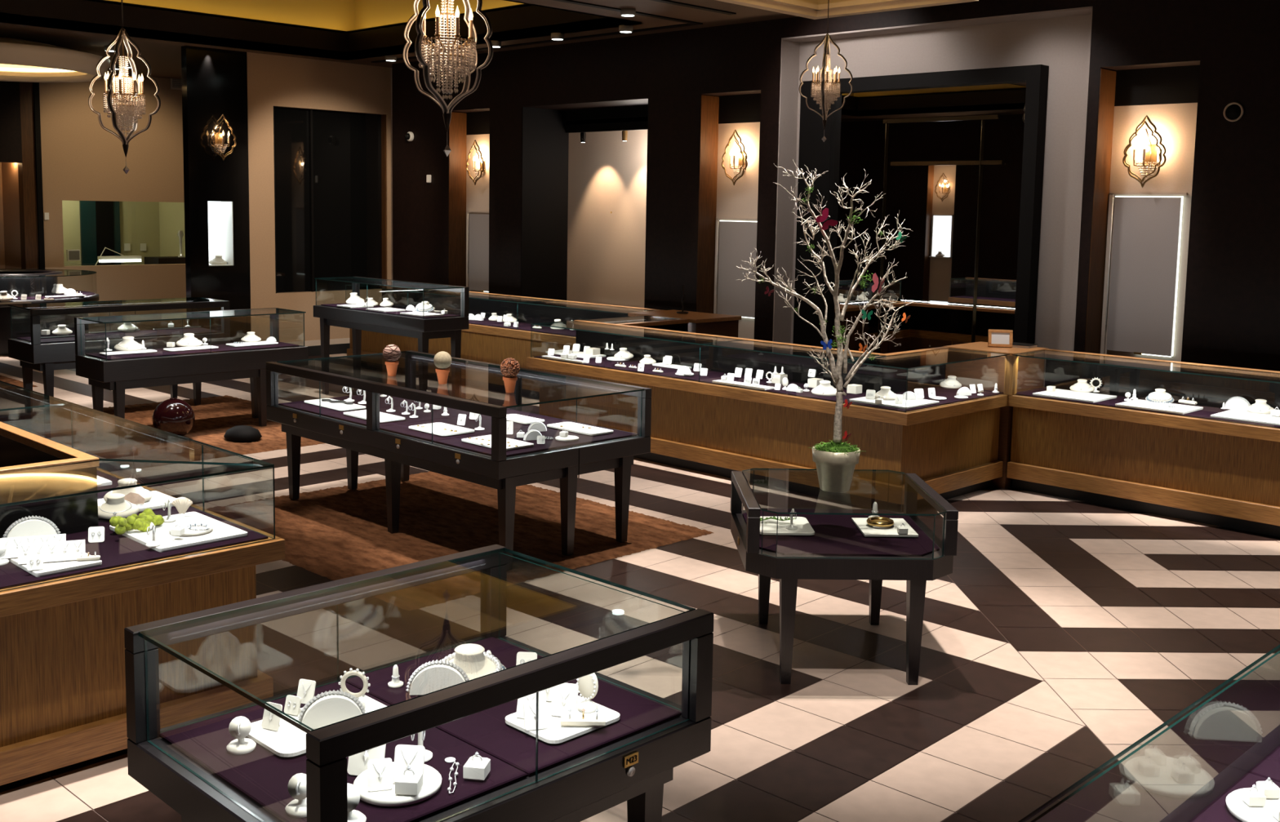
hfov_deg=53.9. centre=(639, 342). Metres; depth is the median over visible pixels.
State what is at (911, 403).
display tray
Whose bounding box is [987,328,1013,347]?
picture
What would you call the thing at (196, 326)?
display tray
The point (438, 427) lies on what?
display tray
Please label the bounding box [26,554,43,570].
card
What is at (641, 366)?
easel
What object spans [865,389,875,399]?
card
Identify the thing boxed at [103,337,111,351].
stand
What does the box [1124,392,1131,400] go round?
stand
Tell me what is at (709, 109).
wood panel
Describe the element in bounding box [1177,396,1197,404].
bar
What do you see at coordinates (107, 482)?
display tray
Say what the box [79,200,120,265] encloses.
door
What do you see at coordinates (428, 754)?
stand
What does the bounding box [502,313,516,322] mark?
bust
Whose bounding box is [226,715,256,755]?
stand
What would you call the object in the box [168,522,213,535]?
plate
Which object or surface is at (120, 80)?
candle
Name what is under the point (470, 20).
candle
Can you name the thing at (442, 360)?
topiary
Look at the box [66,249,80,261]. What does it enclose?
framed card
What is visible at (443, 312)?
block
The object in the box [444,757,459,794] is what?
necklace
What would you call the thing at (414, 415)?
stand
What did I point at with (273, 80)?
wall
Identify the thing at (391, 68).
wall
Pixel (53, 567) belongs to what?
display tray
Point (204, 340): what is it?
stand
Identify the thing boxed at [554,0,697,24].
trim
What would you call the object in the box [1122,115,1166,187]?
wall sconce
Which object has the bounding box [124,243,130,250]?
wall outlet
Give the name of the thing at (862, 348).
butterfly
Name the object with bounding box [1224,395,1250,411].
arch
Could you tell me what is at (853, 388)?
display box
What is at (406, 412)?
stand
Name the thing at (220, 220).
wall niche
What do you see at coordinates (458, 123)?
wood panel
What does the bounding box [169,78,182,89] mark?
air vent
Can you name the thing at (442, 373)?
terracotta pot
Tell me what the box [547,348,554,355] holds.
card
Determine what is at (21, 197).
wall
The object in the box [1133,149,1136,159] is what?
candle
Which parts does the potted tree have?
pot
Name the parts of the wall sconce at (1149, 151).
plate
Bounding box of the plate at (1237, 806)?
[1225,787,1279,821]
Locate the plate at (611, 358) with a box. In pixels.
[606,356,628,360]
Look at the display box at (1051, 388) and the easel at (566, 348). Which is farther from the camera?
the easel at (566, 348)
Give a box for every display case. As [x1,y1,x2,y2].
[0,268,98,355]
[266,350,651,570]
[345,284,662,398]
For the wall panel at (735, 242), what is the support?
attached to the wall niche at (740, 113)
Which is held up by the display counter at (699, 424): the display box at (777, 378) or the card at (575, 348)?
the display box at (777, 378)
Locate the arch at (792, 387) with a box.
[786,383,798,391]
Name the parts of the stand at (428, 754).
curved arm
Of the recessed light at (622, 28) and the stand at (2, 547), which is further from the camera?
the recessed light at (622, 28)
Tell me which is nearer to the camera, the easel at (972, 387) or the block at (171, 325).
the easel at (972, 387)
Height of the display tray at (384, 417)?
0.014 m
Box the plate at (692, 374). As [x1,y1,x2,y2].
[675,372,693,376]
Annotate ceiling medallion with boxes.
[0,36,110,82]
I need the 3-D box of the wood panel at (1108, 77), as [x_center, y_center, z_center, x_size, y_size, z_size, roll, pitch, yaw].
[3.627,-0.579,9.998,0.007,3.120,0.267,7,9,44]
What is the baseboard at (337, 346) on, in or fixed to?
attached to the wall at (273, 80)
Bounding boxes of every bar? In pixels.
[44,296,54,300]
[76,551,100,560]
[532,325,542,328]
[560,708,605,727]
[614,362,626,367]
[652,367,663,373]
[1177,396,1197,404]
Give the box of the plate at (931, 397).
[929,396,946,399]
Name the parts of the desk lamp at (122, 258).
arm, tube bulb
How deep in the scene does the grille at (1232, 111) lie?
9.06 m
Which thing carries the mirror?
attached to the wall at (1232, 313)
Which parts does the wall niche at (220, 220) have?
panel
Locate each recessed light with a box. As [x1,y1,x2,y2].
[104,45,114,51]
[108,64,119,69]
[385,55,396,61]
[490,40,501,47]
[551,32,564,39]
[618,24,632,32]
[620,8,635,16]
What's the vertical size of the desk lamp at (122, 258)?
0.350 m
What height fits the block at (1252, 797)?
0.046 m
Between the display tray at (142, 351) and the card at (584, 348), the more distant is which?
the card at (584, 348)
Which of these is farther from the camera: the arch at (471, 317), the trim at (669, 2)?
the arch at (471, 317)
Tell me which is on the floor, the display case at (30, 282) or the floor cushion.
the display case at (30, 282)
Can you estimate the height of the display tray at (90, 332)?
0.014 m
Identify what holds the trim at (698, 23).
attached to the ceiling
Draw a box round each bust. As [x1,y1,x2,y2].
[0,290,13,302]
[52,324,72,335]
[55,284,66,294]
[97,493,139,519]
[103,478,152,502]
[114,336,143,351]
[117,322,137,332]
[175,333,202,346]
[208,254,226,264]
[240,331,261,342]
[346,292,364,304]
[364,297,377,306]
[379,297,393,307]
[416,301,434,311]
[441,644,506,680]
[488,312,497,320]
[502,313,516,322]
[550,319,564,329]
[613,347,633,359]
[639,354,656,364]
[811,380,836,396]
[875,386,895,400]
[939,375,961,388]
[1069,378,1094,392]
[1145,388,1173,403]
[1246,399,1273,413]
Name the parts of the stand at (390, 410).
curved arm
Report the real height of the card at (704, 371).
0.057 m
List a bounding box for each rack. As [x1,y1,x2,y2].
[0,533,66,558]
[17,539,85,564]
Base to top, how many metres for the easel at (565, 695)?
0.083 m
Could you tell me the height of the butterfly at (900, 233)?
0.049 m
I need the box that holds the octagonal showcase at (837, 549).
[730,468,958,684]
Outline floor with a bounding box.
[0,353,1279,821]
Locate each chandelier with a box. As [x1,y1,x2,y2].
[88,0,160,173]
[402,0,493,156]
[798,0,853,142]
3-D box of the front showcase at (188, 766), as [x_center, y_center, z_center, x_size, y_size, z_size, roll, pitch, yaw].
[-0.548,1.171,3.273,0.916,0.929,1.178,7,9,44]
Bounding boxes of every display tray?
[0,301,31,304]
[8,552,102,577]
[40,334,74,338]
[44,294,86,297]
[88,328,139,333]
[97,475,111,486]
[97,490,175,518]
[99,349,156,355]
[109,511,247,552]
[152,325,201,330]
[163,345,218,351]
[226,341,278,346]
[246,695,386,759]
[304,398,365,411]
[337,304,373,307]
[343,409,404,422]
[365,306,405,311]
[400,311,444,316]
[408,422,474,436]
[412,310,440,312]
[461,435,533,451]
[505,695,619,745]
[506,413,544,424]
[542,355,586,363]
[545,349,605,358]
[546,422,613,435]
[652,362,691,368]
[711,379,774,390]
[760,515,814,536]
[848,396,939,408]
[851,517,918,537]
[1032,388,1116,403]
[1115,399,1203,414]
[1210,409,1279,426]
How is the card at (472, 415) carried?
on the display case at (401, 447)
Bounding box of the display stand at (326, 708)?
[297,689,365,729]
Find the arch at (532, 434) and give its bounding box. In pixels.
[523,429,542,440]
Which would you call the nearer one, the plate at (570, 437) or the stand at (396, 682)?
the stand at (396, 682)
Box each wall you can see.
[0,80,44,268]
[39,72,186,332]
[62,200,185,266]
[246,52,391,342]
[391,0,1279,386]
[391,67,392,279]
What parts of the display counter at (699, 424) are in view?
glass, glass, glass, glass, sliding door, trim, trim, panel, sliding door, glass, glass, glass, sliding door, trim, panel, trim, glass, glass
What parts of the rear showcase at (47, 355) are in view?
leg, corner post, rail, leg, glass, rail, leg, leg, corner post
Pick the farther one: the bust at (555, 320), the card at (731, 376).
the bust at (555, 320)
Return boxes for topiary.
[382,344,400,376]
[433,351,451,384]
[500,357,519,392]
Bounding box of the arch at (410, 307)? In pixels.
[405,304,415,311]
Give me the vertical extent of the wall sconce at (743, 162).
0.556 m
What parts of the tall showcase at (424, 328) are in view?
leg, glass pane, corner post, leg, glass, rail, glass pane, rail, leg, glass, leg, corner post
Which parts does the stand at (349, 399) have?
curved arm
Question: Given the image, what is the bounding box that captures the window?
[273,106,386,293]
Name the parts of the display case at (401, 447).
corner post, leg, glass pane, lock plate, glass pane, leg, post, rail, leg, lock plate, glass pane, leg, corner post, rail, lock plate, glass, glass pane, glass pane, corner post, leg, post, rail, leg, glass, glass pane, leg, corner post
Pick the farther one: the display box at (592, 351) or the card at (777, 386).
the display box at (592, 351)
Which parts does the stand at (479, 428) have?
curved arm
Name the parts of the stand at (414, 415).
curved arm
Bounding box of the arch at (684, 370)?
[676,365,691,374]
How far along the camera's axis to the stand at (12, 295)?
15.77 m
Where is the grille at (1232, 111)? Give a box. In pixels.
[1225,104,1241,119]
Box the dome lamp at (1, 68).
[0,66,71,71]
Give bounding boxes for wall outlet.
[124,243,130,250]
[140,243,146,250]
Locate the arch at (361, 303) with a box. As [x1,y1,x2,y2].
[356,299,365,306]
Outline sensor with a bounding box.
[426,174,431,182]
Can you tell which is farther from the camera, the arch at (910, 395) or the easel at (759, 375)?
the easel at (759, 375)
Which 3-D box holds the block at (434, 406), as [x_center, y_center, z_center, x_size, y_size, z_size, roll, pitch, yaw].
[-1.322,0.408,8.200,0.040,0.048,0.040,4,7,24]
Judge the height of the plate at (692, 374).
0.014 m
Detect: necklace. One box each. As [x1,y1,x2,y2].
[321,399,353,404]
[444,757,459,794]
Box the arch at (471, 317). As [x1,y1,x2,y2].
[468,313,475,319]
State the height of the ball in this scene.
0.336 m
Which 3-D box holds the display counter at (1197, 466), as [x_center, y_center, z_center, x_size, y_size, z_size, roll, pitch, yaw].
[4.826,0.802,7.301,5.595,0.993,0.575,7,9,44]
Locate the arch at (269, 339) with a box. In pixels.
[266,336,276,342]
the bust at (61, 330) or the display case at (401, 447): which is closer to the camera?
the display case at (401, 447)
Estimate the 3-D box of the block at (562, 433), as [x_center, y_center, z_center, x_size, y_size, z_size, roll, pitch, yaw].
[-0.437,0.515,7.236,0.037,0.046,0.037,4,7,24]
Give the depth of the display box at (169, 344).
10.77 m
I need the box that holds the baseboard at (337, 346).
[284,337,350,355]
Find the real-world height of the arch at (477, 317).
0.073 m
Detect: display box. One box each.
[40,329,49,334]
[166,342,174,346]
[586,347,599,355]
[771,373,787,383]
[807,377,823,387]
[846,383,862,394]
[1046,386,1055,391]
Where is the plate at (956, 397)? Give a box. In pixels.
[954,395,968,399]
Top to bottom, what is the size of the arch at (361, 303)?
0.061 m
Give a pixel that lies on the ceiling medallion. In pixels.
(14, 52)
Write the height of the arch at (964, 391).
0.065 m
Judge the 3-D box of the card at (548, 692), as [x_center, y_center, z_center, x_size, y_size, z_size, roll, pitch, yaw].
[-0.256,0.927,3.381,0.056,0.057,0.041,2,6,10]
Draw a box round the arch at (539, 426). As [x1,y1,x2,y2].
[527,421,546,431]
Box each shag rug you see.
[0,375,38,390]
[0,395,324,469]
[206,471,713,611]
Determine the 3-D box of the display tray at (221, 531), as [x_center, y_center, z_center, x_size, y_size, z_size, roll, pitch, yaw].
[-1.782,0.726,4.863,0.449,0.014,0.351,7,9,44]
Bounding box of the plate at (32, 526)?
[2,515,60,537]
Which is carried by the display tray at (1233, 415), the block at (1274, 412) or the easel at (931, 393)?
the block at (1274, 412)
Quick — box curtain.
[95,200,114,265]
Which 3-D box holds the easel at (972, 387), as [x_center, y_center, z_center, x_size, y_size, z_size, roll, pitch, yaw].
[2.379,0.328,9.016,0.051,0.062,0.031,-3,7,-30]
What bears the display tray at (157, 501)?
on the display case at (63, 703)
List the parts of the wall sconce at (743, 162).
plate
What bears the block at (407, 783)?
on the plate at (432, 778)
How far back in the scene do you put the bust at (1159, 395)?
8.65 m
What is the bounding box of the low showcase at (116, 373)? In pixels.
[74,307,308,444]
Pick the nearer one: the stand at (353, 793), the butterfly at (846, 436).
the stand at (353, 793)
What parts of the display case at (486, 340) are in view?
glass, trim, panel, glass, glass, sliding door, trim, glass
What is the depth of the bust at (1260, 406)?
8.23 m
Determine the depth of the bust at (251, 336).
11.30 m
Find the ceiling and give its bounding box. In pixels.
[0,0,796,79]
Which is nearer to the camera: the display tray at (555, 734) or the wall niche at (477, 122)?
the display tray at (555, 734)
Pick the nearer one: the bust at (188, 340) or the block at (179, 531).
the block at (179, 531)
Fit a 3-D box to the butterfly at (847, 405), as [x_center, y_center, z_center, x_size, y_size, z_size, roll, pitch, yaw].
[0.922,0.271,5.582,0.040,0.042,0.016,1,6,0]
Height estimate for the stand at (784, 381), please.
0.088 m
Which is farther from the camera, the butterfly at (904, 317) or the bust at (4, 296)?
the bust at (4, 296)
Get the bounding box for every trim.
[371,22,702,62]
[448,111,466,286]
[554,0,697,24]
[652,0,736,14]
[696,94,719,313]
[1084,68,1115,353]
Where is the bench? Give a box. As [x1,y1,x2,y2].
[144,256,185,264]
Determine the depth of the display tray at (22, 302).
15.07 m
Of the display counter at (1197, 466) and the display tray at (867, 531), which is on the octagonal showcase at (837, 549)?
the display tray at (867, 531)
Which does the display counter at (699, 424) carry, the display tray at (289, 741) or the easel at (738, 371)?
the easel at (738, 371)
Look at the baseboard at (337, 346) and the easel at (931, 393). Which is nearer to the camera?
the easel at (931, 393)
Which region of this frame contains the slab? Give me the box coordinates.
[124,492,145,504]
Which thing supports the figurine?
on the base cabinet
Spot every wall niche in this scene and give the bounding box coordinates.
[207,200,234,266]
[466,111,489,293]
[520,98,648,307]
[715,93,760,339]
[1104,64,1199,361]
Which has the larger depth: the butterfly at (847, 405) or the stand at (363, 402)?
the stand at (363, 402)
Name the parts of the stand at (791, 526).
curved arm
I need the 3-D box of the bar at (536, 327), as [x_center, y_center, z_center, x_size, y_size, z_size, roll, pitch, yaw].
[-1.073,-0.170,13.154,0.110,0.044,0.026,6,8,39]
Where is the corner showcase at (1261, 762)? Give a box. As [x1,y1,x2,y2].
[1017,644,1279,821]
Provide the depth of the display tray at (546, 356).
10.48 m
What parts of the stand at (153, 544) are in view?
curved arm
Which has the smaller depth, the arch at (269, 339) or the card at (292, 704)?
the card at (292, 704)
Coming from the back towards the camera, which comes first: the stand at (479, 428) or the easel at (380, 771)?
the stand at (479, 428)
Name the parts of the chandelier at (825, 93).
beaded frame, beaded frame, chain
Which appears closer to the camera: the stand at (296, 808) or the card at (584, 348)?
the stand at (296, 808)
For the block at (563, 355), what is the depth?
10.49 m
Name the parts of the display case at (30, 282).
panel, glass, trim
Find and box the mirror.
[792,64,1048,380]
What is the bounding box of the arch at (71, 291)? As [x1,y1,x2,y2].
[63,288,76,294]
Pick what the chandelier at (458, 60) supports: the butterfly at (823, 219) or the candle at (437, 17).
the candle at (437, 17)
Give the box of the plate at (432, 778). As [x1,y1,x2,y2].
[353,762,441,806]
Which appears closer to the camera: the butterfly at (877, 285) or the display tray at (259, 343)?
the butterfly at (877, 285)
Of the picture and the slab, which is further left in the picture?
the slab
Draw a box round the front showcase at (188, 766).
[124,544,714,821]
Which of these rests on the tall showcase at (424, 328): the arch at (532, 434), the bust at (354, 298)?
the bust at (354, 298)
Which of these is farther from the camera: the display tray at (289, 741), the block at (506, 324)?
the block at (506, 324)
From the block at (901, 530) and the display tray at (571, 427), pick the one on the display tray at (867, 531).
the block at (901, 530)
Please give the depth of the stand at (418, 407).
8.20 m
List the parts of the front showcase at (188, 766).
corner post, leg, glass, glass pane, rail, corner post, glass pane, glass, glass pane, corner post, rail, glass, rail, glass pane, lock plate, leg, corner post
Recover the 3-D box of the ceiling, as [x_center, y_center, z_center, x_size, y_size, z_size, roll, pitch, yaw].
[-2.935,-3.268,8.132,21.100,1.070,12.000,7,9,44]
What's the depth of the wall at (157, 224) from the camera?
20.61 m
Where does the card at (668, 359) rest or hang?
on the display tray at (670, 366)
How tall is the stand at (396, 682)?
0.058 m
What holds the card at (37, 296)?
on the display case at (30, 282)
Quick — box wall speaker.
[1223,102,1244,121]
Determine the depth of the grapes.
4.80 m
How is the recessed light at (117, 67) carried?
in the ceiling
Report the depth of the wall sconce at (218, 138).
15.08 m
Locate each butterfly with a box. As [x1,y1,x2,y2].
[764,286,773,296]
[815,207,837,230]
[820,338,831,350]
[842,431,851,440]
[843,399,852,408]
[858,342,866,352]
[861,309,872,319]
[871,272,885,293]
[896,231,906,242]
[901,312,910,323]
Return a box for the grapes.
[109,508,164,534]
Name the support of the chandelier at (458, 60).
hanging from the ceiling
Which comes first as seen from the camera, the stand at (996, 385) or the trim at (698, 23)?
the stand at (996, 385)
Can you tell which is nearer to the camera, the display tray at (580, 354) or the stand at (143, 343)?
the stand at (143, 343)
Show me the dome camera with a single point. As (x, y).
(409, 135)
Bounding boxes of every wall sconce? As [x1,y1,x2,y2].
[209,114,236,160]
[466,139,485,185]
[721,129,747,185]
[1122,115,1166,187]
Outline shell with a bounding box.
[171,497,192,514]
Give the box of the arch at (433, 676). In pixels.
[405,659,469,695]
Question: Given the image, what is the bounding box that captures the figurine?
[676,284,688,313]
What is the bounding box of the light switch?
[44,212,48,219]
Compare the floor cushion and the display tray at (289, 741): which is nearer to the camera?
the display tray at (289, 741)
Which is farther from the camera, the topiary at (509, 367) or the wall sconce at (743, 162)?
the wall sconce at (743, 162)
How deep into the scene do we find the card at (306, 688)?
3.32 m
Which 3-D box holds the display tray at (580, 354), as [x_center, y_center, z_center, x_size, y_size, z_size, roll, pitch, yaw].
[-0.558,0.096,10.914,0.526,0.014,0.234,7,9,44]
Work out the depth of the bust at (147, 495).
5.26 m
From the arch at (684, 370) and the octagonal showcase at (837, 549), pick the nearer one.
the octagonal showcase at (837, 549)
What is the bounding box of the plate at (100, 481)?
[97,478,106,486]
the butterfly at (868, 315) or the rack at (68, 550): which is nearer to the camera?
the rack at (68, 550)
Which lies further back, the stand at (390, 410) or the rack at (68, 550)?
the stand at (390, 410)
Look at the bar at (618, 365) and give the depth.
10.11 m
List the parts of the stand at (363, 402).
curved arm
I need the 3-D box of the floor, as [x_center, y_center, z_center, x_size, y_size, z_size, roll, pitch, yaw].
[-2.520,0.979,9.090,21.100,0.003,12.600,7,9,44]
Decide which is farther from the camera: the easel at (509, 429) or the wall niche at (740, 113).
the wall niche at (740, 113)
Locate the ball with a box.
[151,397,195,438]
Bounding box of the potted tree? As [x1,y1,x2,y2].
[736,159,916,492]
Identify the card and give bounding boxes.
[21,293,26,299]
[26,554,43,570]
[35,293,41,299]
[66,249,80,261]
[88,526,104,542]
[284,694,301,715]
[469,412,477,419]
[497,315,502,321]
[513,321,518,327]
[515,651,537,665]
[537,435,545,444]
[543,687,552,701]
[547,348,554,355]
[572,343,580,351]
[583,346,590,353]
[583,356,589,363]
[595,356,601,363]
[663,355,672,364]
[693,363,702,371]
[700,368,707,375]
[726,373,734,381]
[743,376,751,385]
[751,377,759,386]
[774,383,781,390]
[808,368,816,377]
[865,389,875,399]
[914,388,924,399]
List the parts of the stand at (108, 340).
curved arm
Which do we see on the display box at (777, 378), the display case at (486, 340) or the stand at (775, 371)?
the stand at (775, 371)
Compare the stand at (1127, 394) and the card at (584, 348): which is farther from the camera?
the card at (584, 348)
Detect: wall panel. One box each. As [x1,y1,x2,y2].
[181,45,251,343]
[466,210,488,292]
[713,217,757,318]
[1100,191,1187,357]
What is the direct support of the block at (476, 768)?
on the front showcase at (188, 766)
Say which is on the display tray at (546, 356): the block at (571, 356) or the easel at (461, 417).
the block at (571, 356)
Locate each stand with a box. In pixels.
[0,541,9,565]
[11,289,17,298]
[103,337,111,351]
[142,340,146,349]
[146,522,160,546]
[162,498,175,522]
[184,319,191,326]
[202,337,208,345]
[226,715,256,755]
[284,773,306,817]
[337,668,370,708]
[342,386,354,401]
[346,782,366,821]
[356,389,366,404]
[385,395,395,412]
[387,664,403,688]
[400,400,409,414]
[408,402,417,417]
[410,730,432,762]
[413,400,422,408]
[423,403,431,412]
[441,407,448,415]
[474,413,484,430]
[576,672,598,712]
[765,371,773,382]
[773,366,777,373]
[779,366,785,374]
[782,377,788,390]
[786,508,797,529]
[803,383,809,391]
[868,502,879,517]
[977,387,983,395]
[991,382,999,392]
[1089,377,1102,392]
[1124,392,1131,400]
[1130,389,1137,399]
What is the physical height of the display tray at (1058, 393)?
0.014 m
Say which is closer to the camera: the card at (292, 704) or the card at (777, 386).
the card at (292, 704)
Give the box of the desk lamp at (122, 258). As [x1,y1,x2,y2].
[94,247,142,265]
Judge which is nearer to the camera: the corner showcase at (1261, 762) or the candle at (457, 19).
the corner showcase at (1261, 762)
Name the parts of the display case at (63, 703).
sliding door, glass, glass, sliding door, panel, glass, glass, trim, glass, glass, trim, trim, glass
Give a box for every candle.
[104,80,106,91]
[112,81,115,93]
[119,79,121,90]
[133,80,135,91]
[137,82,141,93]
[141,81,143,93]
[422,17,425,35]
[435,16,439,33]
[455,17,459,34]
[469,19,472,36]
[733,155,735,163]
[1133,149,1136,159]
[1142,148,1146,159]
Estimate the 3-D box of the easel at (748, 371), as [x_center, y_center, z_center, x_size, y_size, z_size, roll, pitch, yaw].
[0.822,0.228,9.515,0.058,0.071,0.035,5,7,34]
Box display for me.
[392,744,425,783]
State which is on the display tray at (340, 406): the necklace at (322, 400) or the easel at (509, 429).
the necklace at (322, 400)
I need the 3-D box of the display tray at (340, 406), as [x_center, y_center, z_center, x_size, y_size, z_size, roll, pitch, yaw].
[-2.004,0.406,8.270,0.472,0.014,0.193,7,9,44]
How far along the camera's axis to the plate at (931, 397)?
8.67 m
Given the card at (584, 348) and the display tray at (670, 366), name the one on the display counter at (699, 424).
the display tray at (670, 366)
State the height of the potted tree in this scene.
1.467 m
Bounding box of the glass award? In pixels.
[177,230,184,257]
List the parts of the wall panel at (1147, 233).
bead chain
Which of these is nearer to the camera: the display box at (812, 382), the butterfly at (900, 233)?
the butterfly at (900, 233)
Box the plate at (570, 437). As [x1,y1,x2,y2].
[555,435,578,441]
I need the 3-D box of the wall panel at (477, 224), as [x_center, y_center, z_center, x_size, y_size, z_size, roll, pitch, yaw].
[-1.956,-1.118,15.658,0.640,1.040,0.036,7,9,44]
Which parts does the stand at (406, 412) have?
curved arm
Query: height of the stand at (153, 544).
0.088 m
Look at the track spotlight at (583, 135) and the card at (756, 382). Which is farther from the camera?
the track spotlight at (583, 135)
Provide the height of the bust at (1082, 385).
0.106 m
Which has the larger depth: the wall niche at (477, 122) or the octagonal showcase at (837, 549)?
the wall niche at (477, 122)
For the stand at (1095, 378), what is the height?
0.106 m
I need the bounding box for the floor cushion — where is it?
[223,425,262,442]
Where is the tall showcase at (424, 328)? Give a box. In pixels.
[313,276,469,397]
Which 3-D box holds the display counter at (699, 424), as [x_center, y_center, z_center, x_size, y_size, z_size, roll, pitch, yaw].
[0.880,0.445,9.954,3.780,0.993,1.445,7,9,44]
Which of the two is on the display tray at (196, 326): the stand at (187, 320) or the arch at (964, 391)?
the stand at (187, 320)
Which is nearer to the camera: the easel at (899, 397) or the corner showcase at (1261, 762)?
the corner showcase at (1261, 762)
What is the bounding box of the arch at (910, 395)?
[902,391,916,399]
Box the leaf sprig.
[760,515,794,520]
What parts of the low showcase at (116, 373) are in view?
corner post, glass, leg, leg, glass pane, rail, rail, glass, leg, glass pane, leg, corner post, glass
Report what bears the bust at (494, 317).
on the display case at (486, 340)
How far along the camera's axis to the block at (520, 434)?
7.24 m
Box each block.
[168,320,173,327]
[170,523,184,536]
[395,765,422,795]
[432,404,440,409]
[440,308,447,314]
[462,751,490,781]
[503,320,511,326]
[516,429,524,438]
[559,428,568,436]
[560,351,568,358]
[568,351,577,359]
[720,373,727,380]
[795,386,803,392]
[875,395,883,404]
[897,523,907,534]
[1240,784,1266,807]
[1255,777,1279,799]
[1269,802,1279,821]
[1270,406,1279,417]
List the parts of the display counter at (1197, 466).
trim, trim, panel, glass, glass, sliding door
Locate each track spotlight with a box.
[580,132,586,142]
[622,130,627,141]
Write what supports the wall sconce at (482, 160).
attached to the wall niche at (477, 122)
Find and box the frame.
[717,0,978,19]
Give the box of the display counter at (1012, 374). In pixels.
[942,341,1048,488]
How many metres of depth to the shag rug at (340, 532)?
7.70 m
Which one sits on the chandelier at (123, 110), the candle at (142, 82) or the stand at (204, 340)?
the candle at (142, 82)
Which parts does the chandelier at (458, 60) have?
candle arm, flame bulb, candle arm, beaded frame, stem, candle arm, flame bulb, candle arm, flame bulb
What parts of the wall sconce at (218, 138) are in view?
plate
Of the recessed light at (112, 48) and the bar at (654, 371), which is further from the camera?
the recessed light at (112, 48)
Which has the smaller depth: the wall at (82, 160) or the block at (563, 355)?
the block at (563, 355)
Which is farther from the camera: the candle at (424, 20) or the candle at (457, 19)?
the candle at (424, 20)
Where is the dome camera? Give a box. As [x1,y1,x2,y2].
[404,131,413,141]
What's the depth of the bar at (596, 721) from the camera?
3.20 m
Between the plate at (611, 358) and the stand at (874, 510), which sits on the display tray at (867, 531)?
the stand at (874, 510)
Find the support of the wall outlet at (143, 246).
attached to the wall at (157, 224)
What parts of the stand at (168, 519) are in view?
curved arm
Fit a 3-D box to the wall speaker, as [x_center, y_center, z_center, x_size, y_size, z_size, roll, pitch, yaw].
[4.267,-1.661,9.058,0.138,0.138,0.020,7,9,44]
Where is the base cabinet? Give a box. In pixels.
[627,309,742,337]
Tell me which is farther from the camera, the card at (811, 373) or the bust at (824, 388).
the card at (811, 373)
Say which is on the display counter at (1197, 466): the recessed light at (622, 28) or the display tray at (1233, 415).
the display tray at (1233, 415)
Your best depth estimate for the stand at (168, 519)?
4.97 m
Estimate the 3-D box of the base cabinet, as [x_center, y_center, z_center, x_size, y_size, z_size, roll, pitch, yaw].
[0.409,0.227,11.883,0.870,0.995,0.630,7,9,44]
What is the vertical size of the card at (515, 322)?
0.057 m
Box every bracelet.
[186,523,209,530]
[866,516,893,527]
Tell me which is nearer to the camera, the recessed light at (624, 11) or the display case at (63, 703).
the display case at (63, 703)
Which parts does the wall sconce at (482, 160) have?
frame, plate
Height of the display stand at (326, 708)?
0.091 m
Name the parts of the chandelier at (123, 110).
chain, stem, beaded frame, beaded frame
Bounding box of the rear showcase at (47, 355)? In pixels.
[8,297,230,420]
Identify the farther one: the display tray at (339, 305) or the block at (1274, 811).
the display tray at (339, 305)
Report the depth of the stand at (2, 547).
4.40 m
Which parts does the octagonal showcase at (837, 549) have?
corner post, rail, glass corner, corner post, leg, glass corner, leg, glass pane, glass, glass pane, leg, glass corner, corner post, leg, rail, glass corner, corner post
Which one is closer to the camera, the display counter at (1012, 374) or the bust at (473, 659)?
the bust at (473, 659)
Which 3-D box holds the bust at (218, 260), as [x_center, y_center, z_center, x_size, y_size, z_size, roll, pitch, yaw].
[-5.180,-1.009,15.467,0.151,0.140,0.230,7,9,44]
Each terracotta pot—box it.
[385,360,399,376]
[435,368,449,384]
[502,376,517,392]
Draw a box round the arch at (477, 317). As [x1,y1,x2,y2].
[474,313,483,320]
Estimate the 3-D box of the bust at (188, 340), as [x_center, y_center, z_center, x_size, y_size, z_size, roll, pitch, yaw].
[-3.900,-0.019,10.900,0.221,0.134,0.145,-1,6,-15]
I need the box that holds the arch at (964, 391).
[956,386,971,395]
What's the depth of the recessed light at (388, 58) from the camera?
15.41 m
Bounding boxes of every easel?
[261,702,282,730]
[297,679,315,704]
[346,744,386,775]
[367,758,392,791]
[457,413,466,425]
[506,421,513,434]
[515,689,544,718]
[523,698,547,730]
[550,683,578,716]
[562,345,569,353]
[637,363,644,371]
[734,367,742,377]
[744,368,752,377]
[755,369,763,378]
[894,394,902,404]
[927,387,935,397]
[969,384,976,393]
[977,383,983,392]
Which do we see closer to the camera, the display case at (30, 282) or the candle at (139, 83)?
the candle at (139, 83)
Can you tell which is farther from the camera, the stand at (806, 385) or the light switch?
the light switch
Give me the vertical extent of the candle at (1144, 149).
0.080 m
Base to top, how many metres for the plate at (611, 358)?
0.019 m
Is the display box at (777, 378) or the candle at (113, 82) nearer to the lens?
the display box at (777, 378)
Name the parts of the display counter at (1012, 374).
corner post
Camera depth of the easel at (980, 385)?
9.07 m
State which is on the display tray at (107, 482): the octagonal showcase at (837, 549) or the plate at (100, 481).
the plate at (100, 481)
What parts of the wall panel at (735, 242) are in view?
bead chain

